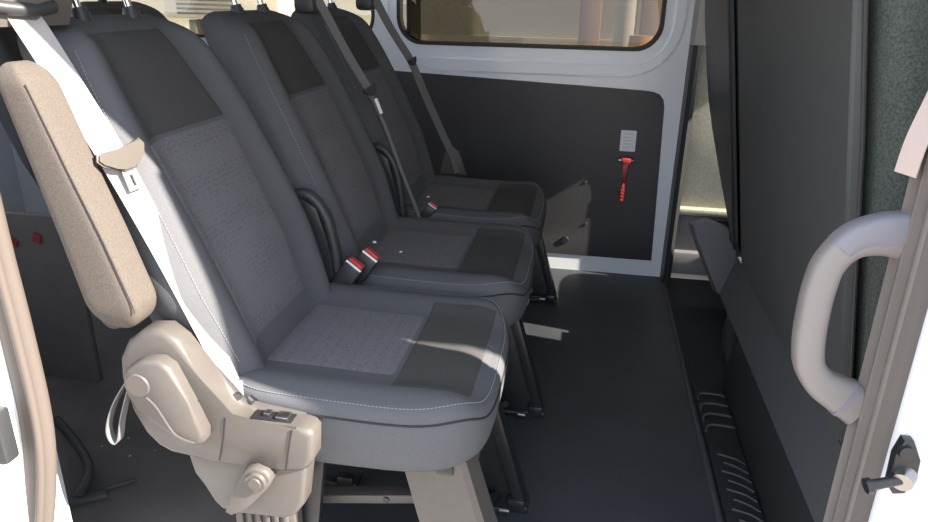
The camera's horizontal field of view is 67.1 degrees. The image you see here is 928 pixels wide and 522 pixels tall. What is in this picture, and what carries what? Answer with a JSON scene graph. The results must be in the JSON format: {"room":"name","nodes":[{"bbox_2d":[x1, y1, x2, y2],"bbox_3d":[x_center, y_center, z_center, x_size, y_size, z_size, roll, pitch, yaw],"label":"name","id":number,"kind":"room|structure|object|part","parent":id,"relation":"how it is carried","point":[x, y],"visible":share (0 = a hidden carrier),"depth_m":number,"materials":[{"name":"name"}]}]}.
{"room":"vehicle interior","nodes":[
{"label":"vehicle interior","id":0,"kind":"room"},
{"bbox_2d":[0,466,14,521],"bbox_3d":[-1.626,-0.047,1.174,1.785,2.070,0.030,5,21,9],"label":"wall","id":1,"kind":"structure","parent":0,"point":[5,493],"depth_m":1.16,"materials":[{"name":"white paint"}]},
{"bbox_2d":[0,406,18,464],"bbox_3d":[-0.766,0.277,1.102,0.091,0.095,0.053,5,21,9],"label":"door latch","id":2,"kind":"structure","parent":1,"relation":"in","point":[9,451],"depth_m":1.10,"materials":[{"name":"grey metal"}]},
{"bbox_2d":[0,193,56,521],"bbox_3d":[-0.726,-0.056,1.030,0.118,1.476,0.060,5,21,9],"label":"trim","id":3,"kind":"structure","parent":1,"relation":"attached to","point":[18,340],"depth_m":1.11,"materials":[{"name":"beige rubber"}]},
{"bbox_2d":[0,341,72,521],"bbox_3d":[-0.750,0.086,1.111,0.070,1.900,0.132,5,21,9],"label":"trim","id":4,"kind":"structure","parent":1,"relation":"attached to","point":[13,472],"depth_m":1.16,"materials":[{"name":"white paint"}]},
{"bbox_2d":[0,122,25,211],"bbox_3d":[-2.291,-0.649,2.228,0.050,1.720,2.000,5,21,9],"label":"wall","id":5,"kind":"structure","parent":0,"point":[10,189],"depth_m":3.26,"materials":[{"name":"white paint"}]},
{"bbox_2d":[11,0,694,276],"bbox_3d":[-0.627,-0.865,2.890,2.986,1.720,0.050,5,21,9],"label":"wall","id":6,"kind":"structure","parent":0,"point":[668,81],"depth_m":2.76,"materials":[{"name":"white paint"}]},
{"bbox_2d":[195,10,374,37],"bbox_3d":[-1.131,-1.207,2.853,1.594,0.559,0.050,5,21,9],"label":"window","id":7,"kind":"structure","parent":6,"relation":"in","point":[372,11],"depth_m":2.78,"materials":[{"name":"glass"}]},
{"bbox_2d":[395,71,663,260],"bbox_3d":[0.042,-0.408,2.902,1.514,0.747,0.012,5,21,9],"label":"panel","id":8,"kind":"object","parent":6,"relation":"attached to","point":[563,139],"visible":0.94,"depth_m":2.83,"materials":[{"name":"grey plastic"}]},
{"bbox_2d":[616,157,635,201],"bbox_3d":[0.641,-0.324,2.803,0.076,0.181,0.025,5,21,9],"label":"hammer","id":9,"kind":"object","parent":8,"relation":"attached to","point":[625,161],"visible":1,"depth_m":2.79,"materials":[{"name":"red plastic"}]},
{"bbox_2d":[619,130,636,151],"bbox_3d":[0.647,-0.474,2.762,0.060,0.083,0.002,5,21,9],"label":"card","id":10,"kind":"object","parent":8,"relation":"attached to","point":[628,137],"visible":1,"depth_m":2.76,"materials":[{"name":"white paper"}]},
{"bbox_2d":[396,0,666,50],"bbox_3d":[0.247,-1.095,2.635,1.024,0.559,0.050,5,21,9],"label":"window","id":11,"kind":"structure","parent":6,"relation":"in","point":[605,25],"depth_m":2.70,"materials":[{"name":"clear glass"}]},
{"bbox_2d":[385,0,690,78],"bbox_3d":[0.259,-1.077,2.610,1.155,0.750,0.012,5,21,9],"label":"trim","id":12,"kind":"structure","parent":6,"relation":"attached to","point":[454,64],"depth_m":2.71,"materials":[{"name":"white paint"}]},
{"bbox_2d":[660,44,701,282],"bbox_3d":[0.851,-0.367,2.765,0.042,0.935,0.132,5,21,9],"label":"trim","id":13,"kind":"structure","parent":6,"relation":"attached to","point":[694,53],"depth_m":2.71,"materials":[{"name":"grey plastic"}]},
{"bbox_2d":[661,280,722,521],"bbox_3d":[0.668,0.393,2.072,0.014,0.009,1.860,5,21,9],"label":"trim","id":14,"kind":"structure","parent":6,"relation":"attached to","point":[710,481],"depth_m":1.94,"materials":[{"name":"grey plastic"}]},
{"bbox_2d":[690,0,705,45],"bbox_3d":[0.898,-1.159,2.459,0.104,0.765,0.130,5,21,9],"label":"trim","id":15,"kind":"structure","parent":6,"relation":"attached to","point":[697,37],"depth_m":2.53,"materials":[{"name":"grey plastic"}]},
{"bbox_2d":[671,46,728,279],"bbox_3d":[1.404,-0.577,2.667,1.080,1.900,0.125,5,21,9],"label":"door","id":16,"kind":"structure","parent":6,"relation":"in","point":[702,192],"depth_m":2.83,"materials":[{"name":"grey"}]},
{"bbox_3d":[1.390,-0.043,2.857,1.060,0.265,0.080,5,21,9],"label":"trim","id":17,"kind":"part","parent":16,"relation":"part of","materials":[{"name":"grey plastic"}]},
{"bbox_3d":[1.403,-0.486,2.709,1.060,0.660,0.060,5,21,9],"label":"trim","id":18,"kind":"part","parent":16,"relation":"part of","materials":[{"name":"grey plastic"}]},
{"bbox_2d":[45,268,765,521],"bbox_3d":[0.107,0.381,2.152,4.860,0.063,1.980,5,21,9],"label":"floor","id":19,"kind":"structure","parent":0,"point":[616,440],"depth_m":1.89,"materials":[{"name":"rubber"}]},
{"bbox_2d":[0,27,40,189],"bbox_3d":[-1.040,-0.380,2.180,0.893,1.299,0.520,5,21,9],"label":"passenger seat","id":20,"kind":"object","parent":19,"relation":"on","point":[9,48],"visible":0.06,"depth_m":1.96,"materials":[{"name":"fabric"}]},
{"bbox_3d":[-1.278,-0.655,2.078,0.118,0.162,0.300,5,21,9],"label":"panel","id":21,"kind":"part","parent":20,"relation":"part of","materials":[{"name":"fabric"}]},
{"bbox_2d":[5,211,102,381],"bbox_3d":[-1.215,0.107,2.002,0.300,0.510,0.027,5,21,9],"label":"panel","id":22,"kind":"object","parent":19,"relation":"on","point":[61,318],"visible":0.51,"depth_m":1.99,"materials":[{"name":"grey plastic"}]},
{"bbox_2d":[53,416,135,506],"bbox_3d":[-0.920,0.470,1.623,0.260,0.110,0.150,11,23,24],"label":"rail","id":23,"kind":"object","parent":19,"relation":"on","point":[81,496],"visible":0.91,"depth_m":1.63,"materials":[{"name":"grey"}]},
{"bbox_2d":[80,0,167,19],"bbox_3d":[-0.949,-0.560,2.659,0.893,1.299,0.520,5,21,9],"label":"passenger seat","id":24,"kind":"object","parent":19,"relation":"on","point":[99,7],"visible":0.02,"depth_m":2.50,"materials":[{"name":"fabric"}]},
{"bbox_3d":[-1.187,-0.835,2.558,0.118,0.162,0.300,5,21,9],"label":"panel","id":25,"kind":"part","parent":24,"relation":"part of","materials":[{"name":"fabric"}]},
{"bbox_2d":[0,0,529,521],"bbox_3d":[-0.304,-0.026,1.299,0.913,1.305,0.621,5,21,9],"label":"passenger seat","id":26,"kind":"object","parent":19,"relation":"on","point":[345,380],"visible":0.98,"depth_m":1.18,"materials":[{"name":"fabric"}]},
{"bbox_2d":[0,0,72,26],"bbox_3d":[-0.666,-0.405,1.021,0.125,0.115,0.170,5,21,9],"label":"guide","id":27,"kind":"object","parent":26,"relation":"attached to","point":[53,12],"visible":0.98,"depth_m":1.01,"materials":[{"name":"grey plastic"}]},
{"bbox_3d":[-0.656,-0.448,1.171,0.044,0.123,0.013,5,21,9],"label":"headrest post","id":28,"kind":"part","parent":26,"relation":"part of","materials":[{"name":"silver metal"}]},
{"bbox_3d":[-0.561,-0.089,1.032,0.161,0.392,0.068,5,21,9],"label":"armrest","id":29,"kind":"part","parent":26,"relation":"part of","materials":[{"name":"fabric"}]},
{"bbox_3d":[-0.631,-0.496,1.300,0.044,0.123,0.013,5,21,9],"label":"headrest post","id":30,"kind":"part","parent":26,"relation":"part of","materials":[{"name":"silver metal"}]},
{"bbox_2d":[7,16,256,404],"bbox_3d":[-0.507,-0.046,1.095,0.343,0.676,0.076,5,21,9],"label":"belt","id":31,"kind":"object","parent":26,"relation":"attached to","point":[119,162],"visible":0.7,"depth_m":1.06,"materials":[{"name":"grey fabric"}]},
{"bbox_3d":[-0.506,-0.125,1.068,0.012,0.036,0.025,14,24,30],"label":"tongue plate","id":32,"kind":"part","parent":31,"relation":"part of","materials":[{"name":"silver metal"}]},
{"bbox_3d":[-0.538,-0.317,1.230,0.118,0.162,0.300,5,21,9],"label":"panel","id":33,"kind":"part","parent":26,"relation":"part of","materials":[{"name":"fabric"}]},
{"bbox_3d":[-0.474,0.220,1.119,0.128,0.150,0.034,5,21,9],"label":"recliner handle","id":34,"kind":"part","parent":26,"relation":"part of","materials":[{"name":"grey plastic"}]},
{"bbox_3d":[-0.502,-0.126,1.328,0.408,0.633,0.500,5,21,9],"label":"backrest","id":35,"kind":"part","parent":26,"relation":"part of","materials":[{"name":"fabric"}]},
{"bbox_3d":[-0.356,0.379,1.166,0.090,0.106,0.027,5,21,9],"label":"fold lever","id":36,"kind":"part","parent":26,"relation":"part of","materials":[{"name":"grey plastic"}]},
{"bbox_3d":[-0.351,0.464,1.320,0.215,0.338,0.048,5,21,9],"label":"leg","id":37,"kind":"part","parent":26,"relation":"part of","materials":[{"name":"black paint"}]},
{"bbox_3d":[-0.297,0.356,1.606,0.215,0.338,0.048,5,21,9],"label":"leg","id":38,"kind":"part","parent":26,"relation":"part of","materials":[{"name":"black paint"}]},
{"bbox_2d":[332,256,364,284],"bbox_3d":[-0.280,0.051,1.615,0.102,0.130,0.034,5,21,9],"label":"belt buckle","id":39,"kind":"object","parent":26,"relation":"attached to","point":[352,268],"visible":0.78,"depth_m":1.59,"materials":[{"name":"grey plastic"}]},
{"bbox_2d":[238,283,508,471],"bbox_3d":[-0.160,0.202,1.386,0.478,0.141,0.492,5,21,9],"label":"cushion","id":40,"kind":"object","parent":26,"relation":"on","point":[392,379],"depth_m":1.25,"materials":[{"name":"fabric"}]},
{"bbox_3d":[-0.029,0.166,1.348,0.143,0.026,0.370,5,21,9],"label":"panel","id":41,"kind":"part","parent":26,"relation":"part of","materials":[{"name":"fabric"}]},
{"bbox_3d":[-0.001,0.493,1.287,0.221,0.345,0.060,5,21,9],"label":"leg","id":42,"kind":"part","parent":26,"relation":"part of","materials":[{"name":"grey plastic"}]},
{"bbox_3d":[0.043,0.384,1.552,0.215,0.338,0.048,5,21,9],"label":"leg","id":43,"kind":"part","parent":26,"relation":"part of","materials":[{"name":"black paint"}]},
{"bbox_2d":[201,0,545,417],"bbox_3d":[-0.195,-0.227,1.824,0.897,1.299,0.526,5,21,9],"label":"passenger seat","id":44,"kind":"object","parent":19,"relation":"on","point":[298,98],"visible":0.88,"depth_m":1.76,"materials":[{"name":"fabric"}]},
{"bbox_3d":[-0.433,-0.501,1.721,0.118,0.162,0.300,5,21,9],"label":"panel","id":45,"kind":"part","parent":44,"relation":"part of","materials":[{"name":"fabric"}]},
{"bbox_3d":[-0.397,-0.310,1.819,0.408,0.633,0.500,5,21,9],"label":"backrest","id":46,"kind":"part","parent":44,"relation":"part of","materials":[{"name":"fabric"}]},
{"bbox_2d":[294,0,318,13],"bbox_3d":[-0.421,-0.695,1.890,0.060,0.050,0.075,5,21,9],"label":"guide","id":47,"kind":"object","parent":44,"relation":"attached to","point":[301,6],"visible":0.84,"depth_m":1.86,"materials":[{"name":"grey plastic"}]},
{"bbox_2d":[354,247,380,284],"bbox_3d":[-0.247,0.029,1.647,0.102,0.130,0.034,5,21,9],"label":"belt buckle","id":48,"kind":"object","parent":44,"relation":"attached to","point":[368,257],"visible":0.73,"depth_m":1.62,"materials":[{"name":"grey plastic"}]},
{"bbox_2d":[316,0,420,217],"bbox_3d":[-0.266,-0.414,2.003,0.289,0.643,0.045,-3,21,-10],"label":"belt","id":49,"kind":"object","parent":44,"relation":"attached to","point":[370,90],"visible":0.98,"depth_m":1.96,"materials":[{"name":"grey fabric"}]},
{"bbox_3d":[-0.243,-0.441,1.992,0.024,0.044,0.009,5,21,9],"label":"tongue plate","id":50,"kind":"part","parent":49,"relation":"part of","materials":[{"name":"white metal"}]},
{"bbox_2d":[357,216,534,326],"bbox_3d":[-0.054,0.018,1.878,0.478,0.141,0.492,5,21,9],"label":"cushion","id":51,"kind":"object","parent":44,"relation":"on","point":[494,262],"depth_m":1.80,"materials":[{"name":"fabric"}]},
{"bbox_3d":[0.076,-0.019,1.839,0.143,0.026,0.370,5,21,9],"label":"panel","id":52,"kind":"part","parent":44,"relation":"part of","materials":[{"name":"fabric"}]},
{"bbox_3d":[0.122,0.250,1.910,0.215,0.338,0.048,5,21,9],"label":"leg","id":53,"kind":"part","parent":44,"relation":"part of","materials":[{"name":"black paint"}]},
{"bbox_2d":[291,0,557,303],"bbox_3d":[-0.108,-0.409,2.308,0.893,1.299,0.520,5,21,9],"label":"passenger seat","id":54,"kind":"object","parent":19,"relation":"on","point":[460,199],"visible":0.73,"depth_m":2.30,"materials":[{"name":"fabric"}]},
{"bbox_3d":[-0.346,-0.684,2.206,0.118,0.162,0.300,5,21,9],"label":"panel","id":55,"kind":"part","parent":54,"relation":"part of","materials":[{"name":"fabric"}]},
{"bbox_3d":[-0.311,-0.493,2.304,0.408,0.633,0.500,5,21,9],"label":"backrest","id":56,"kind":"part","parent":54,"relation":"part of","materials":[{"name":"fabric"}]},
{"bbox_2d":[356,0,374,10],"bbox_3d":[-0.331,-0.875,2.370,0.060,0.050,0.075,5,21,9],"label":"guide","id":57,"kind":"object","parent":54,"relation":"attached to","point":[368,5],"visible":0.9,"depth_m":2.34,"materials":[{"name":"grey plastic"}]},
{"bbox_2d":[374,0,465,174],"bbox_3d":[-0.151,-0.610,2.479,0.331,0.613,0.063,1,21,0],"label":"belt","id":58,"kind":"object","parent":54,"relation":"attached to","point":[452,163],"visible":1,"depth_m":2.50,"materials":[{"name":"grey fabric"}]},
{"bbox_2d":[420,201,437,217],"bbox_3d":[-0.117,-0.138,2.148,0.072,0.093,0.022,5,21,9],"label":"belt buckle","id":59,"kind":"object","parent":54,"relation":"attached to","point":[428,211],"visible":0.8,"depth_m":2.13,"materials":[{"name":"grey plastic"}]},
{"bbox_2d":[406,175,545,248],"bbox_3d":[0.032,-0.164,2.362,0.478,0.141,0.492,5,21,9],"label":"cushion","id":60,"kind":"object","parent":54,"relation":"on","point":[460,199],"depth_m":2.31,"materials":[{"name":"fabric"}]},
{"bbox_3d":[0.162,-0.201,2.324,0.143,0.026,0.370,5,21,9],"label":"panel","id":61,"kind":"part","parent":54,"relation":"part of","materials":[{"name":"fabric"}]},
{"bbox_3d":[0.253,-0.021,2.629,0.215,0.338,0.048,5,21,9],"label":"leg","id":62,"kind":"part","parent":54,"relation":"part of","materials":[{"name":"black paint"}]},
{"bbox_2d":[477,288,544,513],"bbox_3d":[0.154,0.195,2.078,0.114,0.322,1.350,5,21,9],"label":"seat leg","id":63,"kind":"object","parent":19,"relation":"on","point":[494,495],"visible":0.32,"depth_m":1.58,"materials":[{"name":"black paint"}]},
{"bbox_3d":[0.048,0.405,1.508,0.095,0.313,0.077,-3,21,-11],"label":"bent rod","id":64,"kind":"part","parent":63,"relation":"part of","materials":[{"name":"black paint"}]},
{"bbox_2d":[688,0,740,363],"bbox_3d":[1.087,-0.313,2.286,0.682,1.215,0.571,5,21,9],"label":"seat","id":65,"kind":"object","parent":19,"relation":"on","point":[718,246],"visible":0.28,"depth_m":2.19,"materials":[{"name":"fabric"}]},
{"bbox_3d":[0.915,-0.504,2.251,0.265,0.840,0.558,5,21,9],"label":"backrest","id":66,"kind":"part","parent":65,"relation":"part of","materials":[{"name":"fabric"}]},
{"bbox_2d":[692,385,764,521],"bbox_3d":[0.662,0.525,1.727,0.086,0.018,0.850,5,21,9],"label":"step tread","id":67,"kind":"object","parent":19,"relation":"on","point":[737,493],"visible":1,"depth_m":1.78,"materials":[{"name":"grey"}]},
{"bbox_2d":[719,0,927,521],"bbox_3d":[0.956,-0.012,1.514,0.712,1.235,1.103,5,21,9],"label":"seat","id":68,"kind":"object","parent":19,"relation":"on","point":[831,92],"visible":0.81,"depth_m":1.32,"materials":[{"name":"plastic"}]},
{"bbox_3d":[0.768,-0.212,1.473,0.265,0.840,0.940,5,21,9],"label":"backrest","id":69,"kind":"part","parent":68,"relation":"part of","materials":[{"name":"fabric"}]},
{"bbox_2d":[823,147,927,521],"bbox_3d":[0.665,0.028,0.921,0.174,1.620,0.100,5,21,9],"label":"trim","id":70,"kind":"structure","parent":19,"relation":"on","point":[917,306],"depth_m":0.97,"materials":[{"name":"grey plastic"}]},
{"bbox_2d":[791,210,909,424],"bbox_3d":[0.544,0.085,1.004,0.131,0.335,0.046,5,21,9],"label":"handle","id":71,"kind":"object","parent":70,"relation":"attached to","point":[884,233],"visible":0.99,"depth_m":0.98,"materials":[{"name":"grey plastic"}]},
{"bbox_2d":[894,91,927,177],"bbox_3d":[0.615,-0.327,0.819,0.094,0.470,0.032,5,21,9],"label":"belt","id":72,"kind":"object","parent":70,"relation":"attached to","point":[914,147],"visible":1,"depth_m":0.89,"materials":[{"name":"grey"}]},
{"bbox_3d":[1.311,0.185,0.741,1.060,2.060,0.225,5,21,9],"label":"door","id":73,"kind":"structure","parent":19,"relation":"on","visible":0},
{"bbox_2d":[868,309,927,521],"bbox_3d":[0.680,0.148,0.817,0.212,2.050,0.170,5,21,9],"label":"door frame","id":74,"kind":"structure","parent":73,"relation":"attached to","point":[912,418],"depth_m":0.94,"materials":[{"name":"white paint"}]},
{"bbox_2d":[861,434,920,493],"bbox_3d":[0.569,0.276,0.929,0.074,0.085,0.038,2,21,2],"label":"door latch","id":75,"kind":"object","parent":74,"relation":"attached to","point":[901,475],"depth_m":0.92,"materials":[{"name":"grey metal"}]},
{"bbox_3d":[0.588,0.273,0.937,0.034,0.085,0.018,5,21,9],"label":"mount plate","id":76,"kind":"part","parent":75,"relation":"part of","materials":[{"name":"black paint"}]},
{"label":"outside","id":77,"kind":"structure","parent":0,"visible":0},
{"bbox_3d":[0.837,-0.135,5.216,60.000,0.040,60.000,5,21,9],"label":"ground","id":78,"kind":"structure","parent":77,"visible":0},
{"bbox_2d":[164,0,294,33],"bbox_3d":[-1.673,-1.278,5.200,0.860,2.030,0.330,5,21,9],"label":"air conditioner","id":79,"kind":"object","parent":78,"relation":"on","point":[173,8],"visible":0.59,"depth_m":4.88,"materials":[{"name":"beige plastic"}]},
{"bbox_3d":[-1.904,-1.050,5.335,0.050,1.500,0.300,5,21,9],"label":"stand leg","id":80,"kind":"part","parent":79,"relation":"part of","materials":[{"name":"grey plastic"}]},
{"bbox_2d":[176,0,231,13],"bbox_3d":[-1.806,-1.840,4.842,0.420,0.254,0.008,5,21,9],"label":"fan grille","id":81,"kind":"object","parent":79,"relation":"attached to","point":[182,6],"depth_m":4.87,"materials":[{"name":"grey"}]},
{"bbox_3d":[-1.657,-1.985,4.937,0.860,0.520,0.320,5,21,9],"label":"casing","id":82,"kind":"part","parent":79,"relation":"part of","materials":[{"name":"beige"}]},
{"bbox_2d":[72,0,406,29],"bbox_3d":[0.017,-2.442,5.273,16.000,4.200,0.380,5,21,9],"label":"wall","id":83,"kind":"structure","parent":78,"relation":"on","point":[348,5],"depth_m":5.51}
]}

